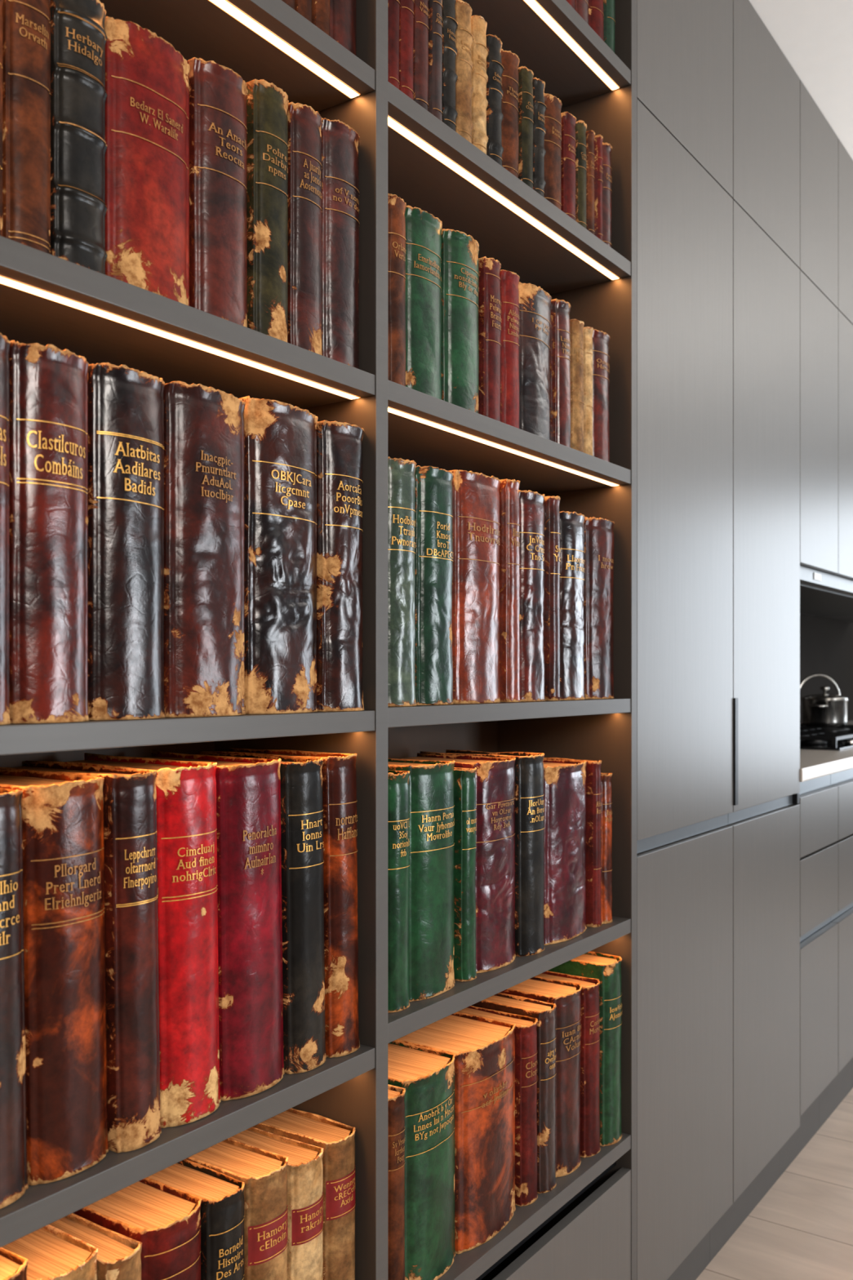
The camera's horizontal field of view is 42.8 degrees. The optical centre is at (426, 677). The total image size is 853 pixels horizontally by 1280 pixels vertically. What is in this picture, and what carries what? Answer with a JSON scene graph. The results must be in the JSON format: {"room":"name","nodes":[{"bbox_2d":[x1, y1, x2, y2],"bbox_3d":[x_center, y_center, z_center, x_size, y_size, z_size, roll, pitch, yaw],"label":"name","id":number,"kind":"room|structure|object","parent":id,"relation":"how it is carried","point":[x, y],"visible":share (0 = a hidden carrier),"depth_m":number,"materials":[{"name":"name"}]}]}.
{"room":"kitchen","nodes":[
{"label":"kitchen","id":0,"kind":"room"},
{"bbox_2d":[696,1088,852,1279],"bbox_3d":[2.327,1.375,2.033,4.820,0.050,10.000,0,0,35],"label":"floor","id":1,"kind":"structure","parent":0,"point":[802,1228],"depth_m":2.68,"materials":[{"name":"brown wood"}]},
{"bbox_2d":[0,0,637,1279],"bbox_3d":[-0.204,-0.124,1.453,0.303,2.948,1.656,0,0,35],"label":"bookcase","id":2,"kind":"object","parent":1,"relation":"on","point":[584,1228],"visible":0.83,"depth_m":1.45,"materials":[{"name":"paint"}]},
{"bbox_2d":[0,0,3,236],"bbox_3d":[-0.449,-0.500,0.997,0.160,0.227,0.043,0,0,35],"label":"book","id":3,"kind":"object","parent":2,"relation":"on","point":[1,1],"visible":0.98,"depth_m":0.97,"materials":[{"name":"brown leather"}]},
{"bbox_2d":[0,333,10,724],"bbox_3d":[-0.470,-0.131,1.005,0.220,0.345,0.062,0,0,35],"label":"book","id":4,"kind":"object","parent":2,"relation":"on","point":[5,343],"visible":1,"depth_m":0.96,"materials":[{"name":"leather"}]},
{"bbox_2d":[0,1247,27,1279],"bbox_3d":[-0.481,0.694,1.046,0.250,0.312,0.070,0,0,35],"label":"book","id":5,"kind":"object","parent":2,"relation":"on","point":[13,1266],"visible":1,"depth_m":1.01,"materials":[{"name":"paper"}]},
{"bbox_2d":[0,787,28,1208],"bbox_3d":[-0.476,0.286,1.031,0.237,0.372,0.087,0,1,35],"label":"book","id":6,"kind":"object","parent":2,"relation":"on","point":[13,1127],"visible":1,"depth_m":0.98,"materials":[{"name":"black leather"}]},
{"bbox_2d":[1,0,50,254],"bbox_3d":[-0.423,-0.514,1.039,0.163,0.256,0.048,0,0,35],"label":"book","id":7,"kind":"object","parent":2,"relation":"on","point":[26,24],"visible":0.98,"depth_m":0.99,"materials":[{"name":"brown leather"}]},
{"bbox_2d":[8,340,88,724],"bbox_3d":[-0.428,-0.132,1.069,0.225,0.347,0.083,0,0,35],"label":"book","id":8,"kind":"object","parent":2,"relation":"on","point":[49,384],"visible":0.99,"depth_m":0.99,"materials":[{"name":"leather"}]},
{"bbox_2d":[1,1224,97,1279],"bbox_3d":[-0.437,0.706,1.108,0.251,0.288,0.075,0,0,35],"label":"book","id":9,"kind":"object","parent":2,"relation":"on","point":[51,1253],"visible":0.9,"depth_m":1.07,"materials":[{"name":"paper"}]},
{"bbox_2d":[0,768,109,1185],"bbox_3d":[-0.429,0.284,1.104,0.241,0.376,0.101,0,1,35],"label":"book","id":10,"kind":"object","parent":2,"relation":"on","point":[63,813],"visible":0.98,"depth_m":1.02,"materials":[{"name":"orange leather"}]},
{"bbox_2d":[49,0,107,274],"bbox_3d":[-0.392,-0.520,1.085,0.175,0.268,0.060,0,0,35],"label":"book","id":11,"kind":"object","parent":2,"relation":"on","point":[78,37],"visible":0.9,"depth_m":1.03,"materials":[{"name":"black leather"}]},
{"bbox_2d":[0,761,161,1153],"bbox_3d":[-0.380,0.283,1.162,0.238,0.377,0.063,0,0,35],"label":"book","id":12,"kind":"object","parent":2,"relation":"on","point":[130,797],"visible":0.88,"depth_m":1.09,"materials":[{"name":"leather"}]},
{"bbox_2d":[48,1213,142,1279],"bbox_3d":[-0.396,0.713,1.156,0.245,0.275,0.046,0,0,35],"label":"book","id":13,"kind":"object","parent":2,"relation":"on","point":[118,1255],"visible":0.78,"depth_m":1.11,"materials":[{"name":"paper"}]},
{"bbox_2d":[25,752,221,1128],"bbox_3d":[-0.340,0.282,1.231,0.243,0.381,0.098,0,1,35],"label":"book","id":14,"kind":"object","parent":2,"relation":"on","point":[186,790],"visible":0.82,"depth_m":1.15,"materials":[{"name":"red leather"}]},
{"bbox_2d":[87,362,164,720],"bbox_3d":[-0.378,-0.133,1.151,0.227,0.350,0.092,0,0,35],"label":"book","id":15,"kind":"object","parent":2,"relation":"on","point":[126,405],"visible":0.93,"depth_m":1.07,"materials":[{"name":"black leather"}]},
{"bbox_2d":[73,1177,201,1279],"bbox_3d":[-0.360,0.709,1.218,0.253,0.283,0.085,0,0,35],"label":"book","id":16,"kind":"object","parent":2,"relation":"on","point":[166,1219],"visible":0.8,"depth_m":1.16,"materials":[{"name":"red leather"}]},
{"bbox_2d":[104,16,190,306],"bbox_3d":[-0.343,-0.520,1.160,0.178,0.268,0.110,0,0,35],"label":"book","id":17,"kind":"object","parent":2,"relation":"on","point":[147,86],"visible":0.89,"depth_m":1.10,"materials":[{"name":"red leather"}]},
{"bbox_2d":[147,1159,244,1279],"bbox_3d":[-0.315,0.711,1.278,0.248,0.279,0.059,0,0,35],"label":"book","id":18,"kind":"object","parent":2,"relation":"on","point":[222,1195],"visible":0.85,"depth_m":1.21,"materials":[{"name":"black leather"}]},
{"bbox_2d":[163,380,244,717],"bbox_3d":[-0.316,-0.134,1.234,0.229,0.352,0.112,0,0,35],"label":"book","id":19,"kind":"object","parent":2,"relation":"on","point":[204,425],"visible":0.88,"depth_m":1.15,"materials":[{"name":"leather"}]},
{"bbox_2d":[149,750,284,1101],"bbox_3d":[-0.284,0.283,1.310,0.243,0.379,0.112,0,1,35],"label":"book","id":20,"kind":"object","parent":2,"relation":"on","point":[248,789],"visible":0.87,"depth_m":1.23,"materials":[{"name":"leather"}]},
{"bbox_2d":[186,57,248,327],"bbox_3d":[-0.289,-0.527,1.246,0.185,0.282,0.081,0,0,35],"label":"book","id":21,"kind":"object","parent":2,"relation":"on","point":[218,95],"visible":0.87,"depth_m":1.18,"materials":[{"name":"leather"}]},
{"bbox_2d":[185,1137,288,1279],"bbox_3d":[-0.276,0.710,1.331,0.250,0.282,0.069,0,0,35],"label":"book","id":22,"kind":"object","parent":2,"relation":"on","point":[264,1173],"visible":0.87,"depth_m":1.26,"materials":[{"name":"beige leather"}]},
{"bbox_2d":[195,751,326,1074],"bbox_3d":[-0.232,0.285,1.379,0.237,0.373,0.074,0,0,35],"label":"book","id":23,"kind":"object","parent":2,"relation":"on","point":[301,778],"visible":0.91,"depth_m":1.30,"materials":[{"name":"black leather"}]},
{"bbox_2d":[245,79,288,342],"bbox_3d":[-0.248,-0.535,1.310,0.190,0.297,0.059,0,0,35],"label":"book","id":24,"kind":"object","parent":2,"relation":"on","point":[267,104],"visible":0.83,"depth_m":1.25,"materials":[{"name":"green leather"}]},
{"bbox_2d":[229,1126,324,1279],"bbox_3d":[-0.236,0.715,1.386,0.249,0.270,0.060,0,0,35],"label":"book","id":25,"kind":"object","parent":2,"relation":"on","point":[304,1165],"visible":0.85,"depth_m":1.31,"materials":[{"name":"beige leather"}]},
{"bbox_2d":[238,395,317,714],"bbox_3d":[-0.249,-0.139,1.340,0.234,0.361,0.120,0,0,35],"label":"book","id":26,"kind":"object","parent":2,"relation":"on","point":[280,437],"visible":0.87,"depth_m":1.26,"materials":[{"name":"black leather"}]},
{"bbox_2d":[199,747,359,1057],"bbox_3d":[-0.192,0.284,1.432,0.238,0.376,0.065,0,0,35],"label":"book","id":27,"kind":"object","parent":2,"relation":"on","point":[339,770],"visible":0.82,"depth_m":1.35,"materials":[{"name":"orange leather"}]},
{"bbox_2d":[281,0,294,9],"bbox_3d":[-0.225,-0.892,1.324,0.158,0.234,0.035,0,0,35],"label":"book","id":28,"kind":"object","parent":2,"relation":"on","point":[290,2],"visible":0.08,"depth_m":1.28,"materials":[{"name":"brown leather"}]},
{"bbox_2d":[294,0,311,22],"bbox_3d":[-0.208,-0.905,1.361,0.163,0.261,0.026,0,0,35],"label":"book","id":29,"kind":"object","parent":2,"relation":"on","point":[304,7],"visible":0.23,"depth_m":1.31,"materials":[{"name":"brown leather"}]},
{"bbox_2d":[253,1107,355,1279],"bbox_3d":[-0.200,0.714,1.442,0.248,0.273,0.061,0,0,35],"label":"book","id":30,"kind":"object","parent":2,"relation":"on","point":[336,1138],"visible":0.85,"depth_m":1.37,"materials":[{"name":"beige leather"}]},
{"bbox_2d":[287,102,322,355],"bbox_3d":[-0.213,-0.535,1.359,0.190,0.297,0.058,0,0,35],"label":"book","id":31,"kind":"object","parent":2,"relation":"on","point":[304,124],"visible":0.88,"depth_m":1.30,"materials":[{"name":"leather"}]},
{"bbox_2d":[311,0,329,35],"bbox_3d":[-0.193,-0.914,1.384,0.173,0.277,0.027,0,0,35],"label":"book","id":32,"kind":"object","parent":2,"relation":"on","point":[320,8],"visible":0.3,"depth_m":1.33,"materials":[{"name":"brown leather"}]},
{"bbox_2d":[316,420,364,711],"bbox_3d":[-0.185,-0.137,1.420,0.232,0.358,0.081,0,0,35],"label":"book","id":33,"kind":"object","parent":2,"relation":"on","point":[340,447],"visible":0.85,"depth_m":1.34,"materials":[{"name":"black leather"}]},
{"bbox_2d":[320,117,359,368],"bbox_3d":[-0.176,-0.539,1.418,0.198,0.305,0.073,0,0,35],"label":"book","id":34,"kind":"object","parent":2,"relation":"on","point":[340,142],"visible":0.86,"depth_m":1.35,"materials":[{"name":"leather"}]},
{"bbox_2d":[329,0,355,55],"bbox_3d":[-0.176,-0.929,1.427,0.196,0.307,0.054,0,0,35],"label":"book","id":35,"kind":"object","parent":2,"relation":"on","point":[342,12],"visible":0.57,"depth_m":1.36,"materials":[{"name":"leather"}]},
{"bbox_2d":[387,0,399,88],"bbox_3d":[-0.103,-0.884,1.501,0.156,0.221,0.024,0,0,35],"label":"book","id":36,"kind":"object","parent":2,"relation":"on","point":[393,5],"visible":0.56,"depth_m":1.45,"materials":[{"name":"red leather"}]},
{"bbox_2d":[387,1084,405,1279],"bbox_3d":[-0.134,0.705,1.533,0.244,0.291,0.041,0,0,35],"label":"book","id":37,"kind":"object","parent":2,"relation":"on","point":[396,1095],"visible":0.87,"depth_m":1.46,"materials":[{"name":"brown leather"}]},
{"bbox_2d":[387,193,406,386],"bbox_3d":[-0.100,-0.515,1.507,0.164,0.258,0.043,0,0,35],"label":"book","id":38,"kind":"object","parent":2,"relation":"on","point":[397,240],"visible":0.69,"depth_m":1.45,"materials":[{"name":"brown leather"}]},
{"bbox_2d":[387,769,409,1013],"bbox_3d":[-0.113,0.288,1.526,0.204,0.321,0.053,0,0,35],"label":"book","id":39,"kind":"object","parent":2,"relation":"on","point":[398,818],"visible":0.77,"depth_m":1.46,"materials":[{"name":"green leather"}]},
{"bbox_2d":[387,456,416,706],"bbox_3d":[-0.112,-0.128,1.527,0.216,0.334,0.074,0,0,35],"label":"book","id":40,"kind":"object","parent":2,"relation":"on","point":[401,473],"visible":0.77,"depth_m":1.46,"materials":[{"name":"green leather"}]},
{"bbox_2d":[399,0,414,99],"bbox_3d":[-0.085,-0.885,1.526,0.157,0.224,0.030,0,0,35],"label":"book","id":41,"kind":"object","parent":2,"relation":"on","point":[406,6],"visible":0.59,"depth_m":1.48,"materials":[{"name":"red leather"}]},
{"bbox_2d":[413,0,429,111],"bbox_3d":[-0.065,-0.885,1.558,0.158,0.223,0.033,0,0,35],"label":"book","id":42,"kind":"object","parent":2,"relation":"on","point":[420,33],"visible":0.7,"depth_m":1.51,"materials":[{"name":"leather"}]},
{"bbox_2d":[387,1040,455,1279],"bbox_3d":[-0.085,0.702,1.613,0.253,0.296,0.132,0,0,35],"label":"book","id":43,"kind":"object","parent":2,"relation":"on","point":[427,1075],"visible":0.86,"depth_m":1.53,"materials":[{"name":"green leather"}]},
{"bbox_2d":[387,758,455,1001],"bbox_3d":[-0.066,0.284,1.602,0.214,0.328,0.119,0,0,35],"label":"book","id":44,"kind":"object","parent":2,"relation":"on","point":[431,783],"visible":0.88,"depth_m":1.53,"materials":[{"name":"green leather"}]},
{"bbox_2d":[404,205,442,399],"bbox_3d":[-0.063,-0.519,1.575,0.176,0.266,0.095,0,0,35],"label":"book","id":45,"kind":"object","parent":2,"relation":"on","point":[423,228],"visible":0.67,"depth_m":1.51,"materials":[{"name":"green leather"}]},
{"bbox_2d":[414,465,453,705],"bbox_3d":[-0.063,-0.129,1.607,0.219,0.336,0.091,0,0,35],"label":"book","id":46,"kind":"object","parent":2,"relation":"on","point":[433,539],"visible":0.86,"depth_m":1.53,"materials":[{"name":"green leather"}]},
{"bbox_2d":[428,0,443,121],"bbox_3d":[-0.044,-0.885,1.581,0.157,0.223,0.026,0,0,35],"label":"book","id":47,"kind":"object","parent":2,"relation":"on","point":[435,6],"visible":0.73,"depth_m":1.53,"materials":[{"name":"black leather"}]},
{"bbox_2d":[442,0,457,131],"bbox_3d":[-0.024,-0.881,1.611,0.160,0.216,0.033,0,0,35],"label":"book","id":48,"kind":"object","parent":2,"relation":"on","point":[450,26],"visible":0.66,"depth_m":1.56,"materials":[{"name":"black leather"}]},
{"bbox_2d":[395,752,515,973],"bbox_3d":[0.035,0.288,1.746,0.211,0.322,0.127,0,0,35],"label":"book","id":49,"kind":"object","parent":2,"relation":"on","point":[495,879],"visible":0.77,"depth_m":1.67,"materials":[{"name":"red leather"}]},
{"bbox_2d":[396,1011,515,1254],"bbox_3d":[0.005,0.702,1.735,0.253,0.298,0.168,0,0,35],"label":"book","id":50,"kind":"object","parent":2,"relation":"on","point":[483,1048],"visible":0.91,"depth_m":1.65,"materials":[{"name":"orange leather"}]},
{"bbox_2d":[440,228,479,413],"bbox_3d":[-0.006,-0.519,1.653,0.176,0.265,0.096,0,0,35],"label":"book","id":51,"kind":"object","parent":2,"relation":"on","point":[460,272],"visible":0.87,"depth_m":1.59,"materials":[{"name":"green leather"}]},
{"bbox_2d":[455,0,473,143],"bbox_3d":[-0.002,-0.882,1.644,0.161,0.217,0.040,0,0,35],"label":"book","id":52,"kind":"object","parent":2,"relation":"on","point":[464,37],"visible":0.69,"depth_m":1.59,"materials":[{"name":"beige leather"}]},
{"bbox_2d":[453,767,476,982],"bbox_3d":[-0.011,0.291,1.671,0.198,0.314,0.041,0,0,35],"label":"book","id":53,"kind":"object","parent":2,"relation":"on","point":[464,846],"visible":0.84,"depth_m":1.61,"materials":[{"name":"green leather"}]},
{"bbox_2d":[448,469,500,703],"bbox_3d":[0.001,-0.134,1.703,0.225,0.346,0.127,0,0,35],"label":"book","id":54,"kind":"object","parent":2,"relation":"on","point":[476,524],"visible":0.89,"depth_m":1.62,"materials":[{"name":"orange leather"}]},
{"bbox_2d":[471,14,488,154],"bbox_3d":[0.024,-0.884,1.685,0.161,0.221,0.037,0,0,35],"label":"book","id":55,"kind":"object","parent":2,"relation":"on","point":[479,77],"visible":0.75,"depth_m":1.63,"materials":[{"name":"beige leather"}]},
{"bbox_2d":[420,749,544,956],"bbox_3d":[0.098,0.287,1.831,0.210,0.323,0.081,0,0,35],"label":"book","id":56,"kind":"object","parent":2,"relation":"on","point":[529,766],"visible":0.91,"depth_m":1.76,"materials":[{"name":"black leather"}]},
{"bbox_2d":[478,256,501,421],"bbox_3d":[0.043,-0.513,1.713,0.162,0.254,0.048,0,0,35],"label":"book","id":57,"kind":"object","parent":2,"relation":"on","point":[489,268],"visible":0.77,"depth_m":1.66,"materials":[{"name":"red leather"}]},
{"bbox_2d":[485,34,503,165],"bbox_3d":[0.049,-0.878,1.716,0.161,0.210,0.038,0,0,35],"label":"book","id":58,"kind":"object","parent":2,"relation":"on","point":[495,116],"visible":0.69,"depth_m":1.66,"materials":[{"name":"black leather"}]},
{"bbox_2d":[457,1005,537,1206],"bbox_3d":[0.074,0.705,1.835,0.247,0.291,0.054,0,0,35],"label":"book","id":59,"kind":"object","parent":2,"relation":"on","point":[525,1033],"visible":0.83,"depth_m":1.75,"materials":[{"name":"red leather"}]},
{"bbox_2d":[498,479,520,702],"bbox_3d":[0.054,-0.137,1.777,0.219,0.351,0.041,0,0,35],"label":"book","id":60,"kind":"object","parent":2,"relation":"on","point":[509,516],"visible":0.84,"depth_m":1.71,"materials":[{"name":"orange leather"}]},
{"bbox_2d":[499,269,519,428],"bbox_3d":[0.075,-0.512,1.760,0.162,0.252,0.053,0,0,35],"label":"book","id":61,"kind":"object","parent":2,"relation":"on","point":[509,281],"visible":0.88,"depth_m":1.70,"materials":[{"name":"red leather"}]},
{"bbox_2d":[501,48,519,177],"bbox_3d":[0.074,-0.878,1.759,0.162,0.210,0.053,0,0,35],"label":"book","id":62,"kind":"object","parent":2,"relation":"on","point":[509,60],"visible":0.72,"depth_m":1.71,"materials":[{"name":"brown leather"}]},
{"bbox_2d":[471,992,556,1193],"bbox_3d":[0.109,0.699,1.879,0.247,0.302,0.055,0,0,35],"label":"book","id":63,"kind":"object","parent":2,"relation":"on","point":[544,1011],"visible":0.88,"depth_m":1.80,"materials":[{"name":"black leather"}]},
{"bbox_2d":[518,66,533,188],"bbox_3d":[0.104,-0.876,1.794,0.158,0.205,0.035,0,0,35],"label":"book","id":64,"kind":"object","parent":2,"relation":"on","point":[526,97],"visible":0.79,"depth_m":1.74,"materials":[{"name":"green leather"}]},
{"bbox_2d":[519,489,545,702],"bbox_3d":[0.093,-0.131,1.828,0.221,0.340,0.085,0,0,35],"label":"book","id":65,"kind":"object","parent":2,"relation":"on","point":[531,510],"visible":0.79,"depth_m":1.75,"materials":[{"name":"leather"}]},
{"bbox_2d":[518,281,551,439],"bbox_3d":[0.123,-0.513,1.838,0.170,0.254,0.112,0,0,35],"label":"book","id":66,"kind":"object","parent":2,"relation":"on","point":[535,310],"visible":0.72,"depth_m":1.77,"materials":[{"name":"black leather"}]},
{"bbox_2d":[532,77,546,197],"bbox_3d":[0.128,-0.877,1.829,0.161,0.207,0.032,0,0,35],"label":"book","id":67,"kind":"object","parent":2,"relation":"on","point":[539,106],"visible":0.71,"depth_m":1.78,"materials":[{"name":"black leather"}]},
{"bbox_2d":[500,976,582,1177],"bbox_3d":[0.154,0.696,1.951,0.253,0.309,0.098,0,0,35],"label":"book","id":68,"kind":"object","parent":2,"relation":"on","point":[566,995],"visible":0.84,"depth_m":1.87,"materials":[{"name":"leather"}]},
{"bbox_2d":[543,495,560,701],"bbox_3d":[0.133,-0.133,1.876,0.212,0.342,0.035,0,0,35],"label":"book","id":69,"kind":"object","parent":2,"relation":"on","point":[552,548],"visible":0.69,"depth_m":1.81,"materials":[{"name":"leather"}]},
{"bbox_2d":[544,93,562,209],"bbox_3d":[0.154,-0.873,1.871,0.163,0.200,0.062,0,0,35],"label":"book","id":70,"kind":"object","parent":2,"relation":"on","point":[553,117],"visible":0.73,"depth_m":1.82,"materials":[{"name":"brown leather"}]},
{"bbox_2d":[550,298,570,447],"bbox_3d":[0.175,-0.514,1.904,0.164,0.256,0.052,0,0,35],"label":"book","id":71,"kind":"object","parent":2,"relation":"on","point":[560,331],"visible":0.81,"depth_m":1.85,"materials":[{"name":"leather"}]},
{"bbox_2d":[543,760,586,945],"bbox_3d":[0.175,0.298,1.930,0.198,0.300,0.156,0,0,35],"label":"book","id":72,"kind":"object","parent":2,"relation":"on","point":[564,781],"visible":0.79,"depth_m":1.85,"materials":[{"name":"red leather"}]},
{"bbox_2d":[535,970,600,1157],"bbox_3d":[0.218,0.698,2.005,0.213,0.304,0.060,0,0,35],"label":"book","id":73,"kind":"object","parent":2,"relation":"on","point":[589,993],"visible":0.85,"depth_m":1.93,"materials":[{"name":"red leather"}]},
{"bbox_2d":[560,111,576,220],"bbox_3d":[0.190,-0.874,1.927,0.160,0.201,0.043,0,0,35],"label":"book","id":74,"kind":"object","parent":2,"relation":"on","point":[568,120],"visible":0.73,"depth_m":1.87,"materials":[{"name":"red leather"}]},
{"bbox_2d":[566,0,575,9],"bbox_3d":[0.188,-1.218,1.917,0.160,0.178,0.043,0,0,35],"label":"book","id":75,"kind":"object","parent":2,"relation":"on","point":[571,2],"visible":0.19,"depth_m":1.87,"materials":[{"name":"red leather"}]},
{"bbox_2d":[560,511,585,700],"bbox_3d":[0.177,-0.123,1.939,0.211,0.324,0.103,0,0,35],"label":"book","id":76,"kind":"object","parent":2,"relation":"on","point":[571,524],"visible":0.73,"depth_m":1.86,"materials":[{"name":"black leather"}]},
{"bbox_2d":[543,757,601,927],"bbox_3d":[0.237,0.298,2.012,0.186,0.300,0.032,0,0,35],"label":"book","id":77,"kind":"object","parent":2,"relation":"on","point":[593,919],"visible":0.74,"depth_m":1.95,"materials":[{"name":"red leather"}]},
{"bbox_2d":[569,319,584,452],"bbox_3d":[0.207,-0.505,1.946,0.159,0.237,0.040,0,0,35],"label":"book","id":78,"kind":"object","parent":2,"relation":"on","point":[576,326],"visible":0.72,"depth_m":1.89,"materials":[{"name":"beige leather"}]},
{"bbox_2d":[574,120,586,229],"bbox_3d":[0.215,-0.875,1.957,0.158,0.203,0.032,0,0,35],"label":"book","id":79,"kind":"object","parent":2,"relation":"on","point":[580,127],"visible":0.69,"depth_m":1.91,"materials":[{"name":"green leather"}]},
{"bbox_2d":[574,0,589,24],"bbox_3d":[0.217,-1.234,1.964,0.161,0.211,0.049,0,0,35],"label":"book","id":80,"kind":"object","parent":2,"relation":"on","point":[581,6],"visible":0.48,"depth_m":1.91,"materials":[{"name":"leather"}]},
{"bbox_2d":[548,951,622,1146],"bbox_3d":[0.250,0.684,2.067,0.251,0.332,0.076,0,0,35],"label":"book","id":81,"kind":"object","parent":2,"relation":"on","point":[605,967],"visible":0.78,"depth_m":1.98,"materials":[{"name":"green leather"}]},
{"bbox_2d":[582,326,593,455],"bbox_3d":[0.230,-0.504,1.976,0.157,0.236,0.027,0,0,35],"label":"book","id":82,"kind":"object","parent":2,"relation":"on","point":[588,331],"visible":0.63,"depth_m":1.93,"materials":[{"name":"beige leather"}]},
{"bbox_2d":[586,129,595,234],"bbox_3d":[0.235,-0.875,1.988,0.156,0.203,0.025,0,0,35],"label":"book","id":83,"kind":"object","parent":2,"relation":"on","point":[590,135],"visible":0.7,"depth_m":1.94,"materials":[{"name":"brown leather"}]},
{"bbox_2d":[588,0,604,40],"bbox_3d":[0.250,-1.251,2.012,0.162,0.243,0.056,0,0,35],"label":"book","id":84,"kind":"object","parent":2,"relation":"on","point":[596,22],"visible":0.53,"depth_m":1.96,"materials":[{"name":"red leather"}]},
{"bbox_2d":[594,134,603,240],"bbox_3d":[0.253,-0.875,2.005,0.155,0.203,0.019,0,0,35],"label":"book","id":85,"kind":"object","parent":2,"relation":"on","point":[598,139],"visible":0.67,"depth_m":1.96,"materials":[{"name":"red leather"}]},
{"bbox_2d":[583,516,614,699],"bbox_3d":[0.244,-0.125,2.042,0.214,0.327,0.114,0,0,35],"label":"book","id":86,"kind":"object","parent":2,"relation":"on","point":[598,584],"visible":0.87,"depth_m":1.96,"materials":[{"name":"leather"}]},
{"bbox_2d":[592,328,610,462],"bbox_3d":[0.259,-0.506,2.022,0.167,0.240,0.079,0,0,35],"label":"book","id":87,"kind":"object","parent":2,"relation":"on","point":[601,340],"visible":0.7,"depth_m":1.96,"materials":[{"name":"leather"}]},
{"bbox_2d":[600,773,613,924],"bbox_3d":[0.266,0.312,2.038,0.173,0.273,0.041,0,0,35],"label":"book","id":88,"kind":"object","parent":2,"relation":"on","point":[606,778],"visible":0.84,"depth_m":1.98,"materials":[{"name":"orange leather"}]},
{"bbox_2d":[602,142,612,247],"bbox_3d":[0.274,-0.877,2.046,0.159,0.208,0.038,0,0,35],"label":"book","id":89,"kind":"object","parent":2,"relation":"on","point":[606,148],"visible":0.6,"depth_m":1.99,"materials":[{"name":"leather"}]},
{"bbox_2d":[603,0,615,52],"bbox_3d":[0.277,-1.264,2.051,0.169,0.269,0.034,0,0,35],"label":"book","id":90,"kind":"object","parent":2,"relation":"on","point":[609,6],"visible":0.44,"depth_m":2.00,"materials":[{"name":"green leather"}]},
{"bbox_2d":[637,0,733,1279],"bbox_3d":[0.255,-0.124,2.468,0.715,2.948,0.529,0,0,35],"label":"tall cabinet","id":91,"kind":"object","parent":1,"relation":"on","point":[685,47],"visible":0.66,"depth_m":2.23,"materials":[{"name":"grey paint"}]},
{"bbox_2d":[710,0,799,1262],"bbox_3d":[0.558,-0.124,2.897,0.719,2.948,0.522,0,0,35],"label":"tall cabinet","id":92,"kind":"object","parent":1,"relation":"on","point":[765,817],"visible":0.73,"depth_m":2.66,"materials":[{"name":"grey paint"}]},
{"bbox_2d":[779,773,838,1177],"bbox_3d":[0.817,0.815,3.270,0.715,1.070,0.386,0,0,35],"label":"base cabinet","id":93,"kind":"object","parent":1,"relation":"on","point":[819,800],"visible":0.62,"depth_m":3.06,"materials":[{"name":"grey paint"}]},
{"bbox_2d":[800,720,852,782],"bbox_3d":[1.705,0.261,4.537,0.723,0.036,3.478,0,0,35],"label":"countertop","id":94,"kind":"structure","parent":93,"relation":"on","point":[814,763],"depth_m":3.22,"materials":[{"name":"beige stone"}]},
{"bbox_2d":[800,723,852,750],"bbox_3d":[1.486,0.222,4.210,0.503,0.042,1.100,0,0,35],"label":"gas hob","id":95,"kind":"object","parent":94,"relation":"in","point":[820,738],"visible":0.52,"depth_m":3.82,"materials":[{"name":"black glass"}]},
{"bbox_2d":[800,673,848,727],"bbox_3d":[1.639,0.092,4.488,0.225,0.217,0.184,0,0,-18],"label":"kettle","id":96,"kind":"object","parent":95,"relation":"on","point":[825,710],"visible":0.94,"depth_m":4.42,"materials":[{"name":"metal"}]},
{"bbox_2d":[819,768,852,1128],"bbox_3d":[1.038,0.815,3.587,0.715,1.070,0.386,0,0,35],"label":"base cabinet","id":97,"kind":"object","parent":1,"relation":"on","point":[832,1096],"visible":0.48,"depth_m":3.31,"materials":[{"name":"grey paint"}]},
{"bbox_2d":[852,1057,852,1088],"bbox_3d":[1.260,0.815,3.904,0.715,1.070,0.386,0,0,35],"label":"base cabinet","id":98,"kind":"object","parent":1,"relation":"on","point":[852,1057],"visible":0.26,"depth_m":3.58,"materials":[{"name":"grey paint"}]},
{"bbox_2d":[749,0,852,159],"bbox_3d":[2.327,-1.625,2.033,4.820,0.050,10.000,0,0,35],"label":"ceiling","id":99,"kind":"structure","parent":0,"point":[815,37],"depth_m":2.76,"materials":[{"name":"white paint"}]},
{"bbox_2d":[800,613,852,723],"bbox_3d":[0.394,-0.125,3.387,0.100,2.950,10.000,0,0,35],"label":"wall","id":100,"kind":"structure","parent":0,"point":[826,645],"depth_m":5.76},
{"bbox_2d":[800,80,838,573],"bbox_3d":[0.817,-0.953,3.270,0.715,1.290,0.384,0,0,35],"label":"upper cabinet","id":101,"kind":"object","parent":100,"relation":"attached to","point":[819,143],"visible":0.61,"depth_m":3.04,"materials":[{"name":"grey paint"}]},
{"bbox_2d":[826,138,852,580],"bbox_3d":[1.038,-0.953,3.587,0.715,1.290,0.384,0,0,35],"label":"upper cabinet","id":102,"kind":"object","parent":100,"relation":"attached to","point":[845,308],"visible":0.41,"depth_m":3.29,"materials":[{"name":"grey paint"}]},
{"bbox_3d":[1.260,-0.953,3.904,0.715,1.289,0.385,0,0,35],"label":"upper cabinet","id":103,"kind":"object","parent":100,"relation":"attached to","visible":0},
{"bbox_2d":[800,564,852,616],"bbox_3d":[1.346,-0.286,3.856,0.480,0.044,1.912,0,0,35],"label":"range hood","id":104,"kind":"object","parent":103,"relation":"attached to","point":[822,593],"visible":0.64,"depth_m":3.46,"materials":[{"name":"metal"}]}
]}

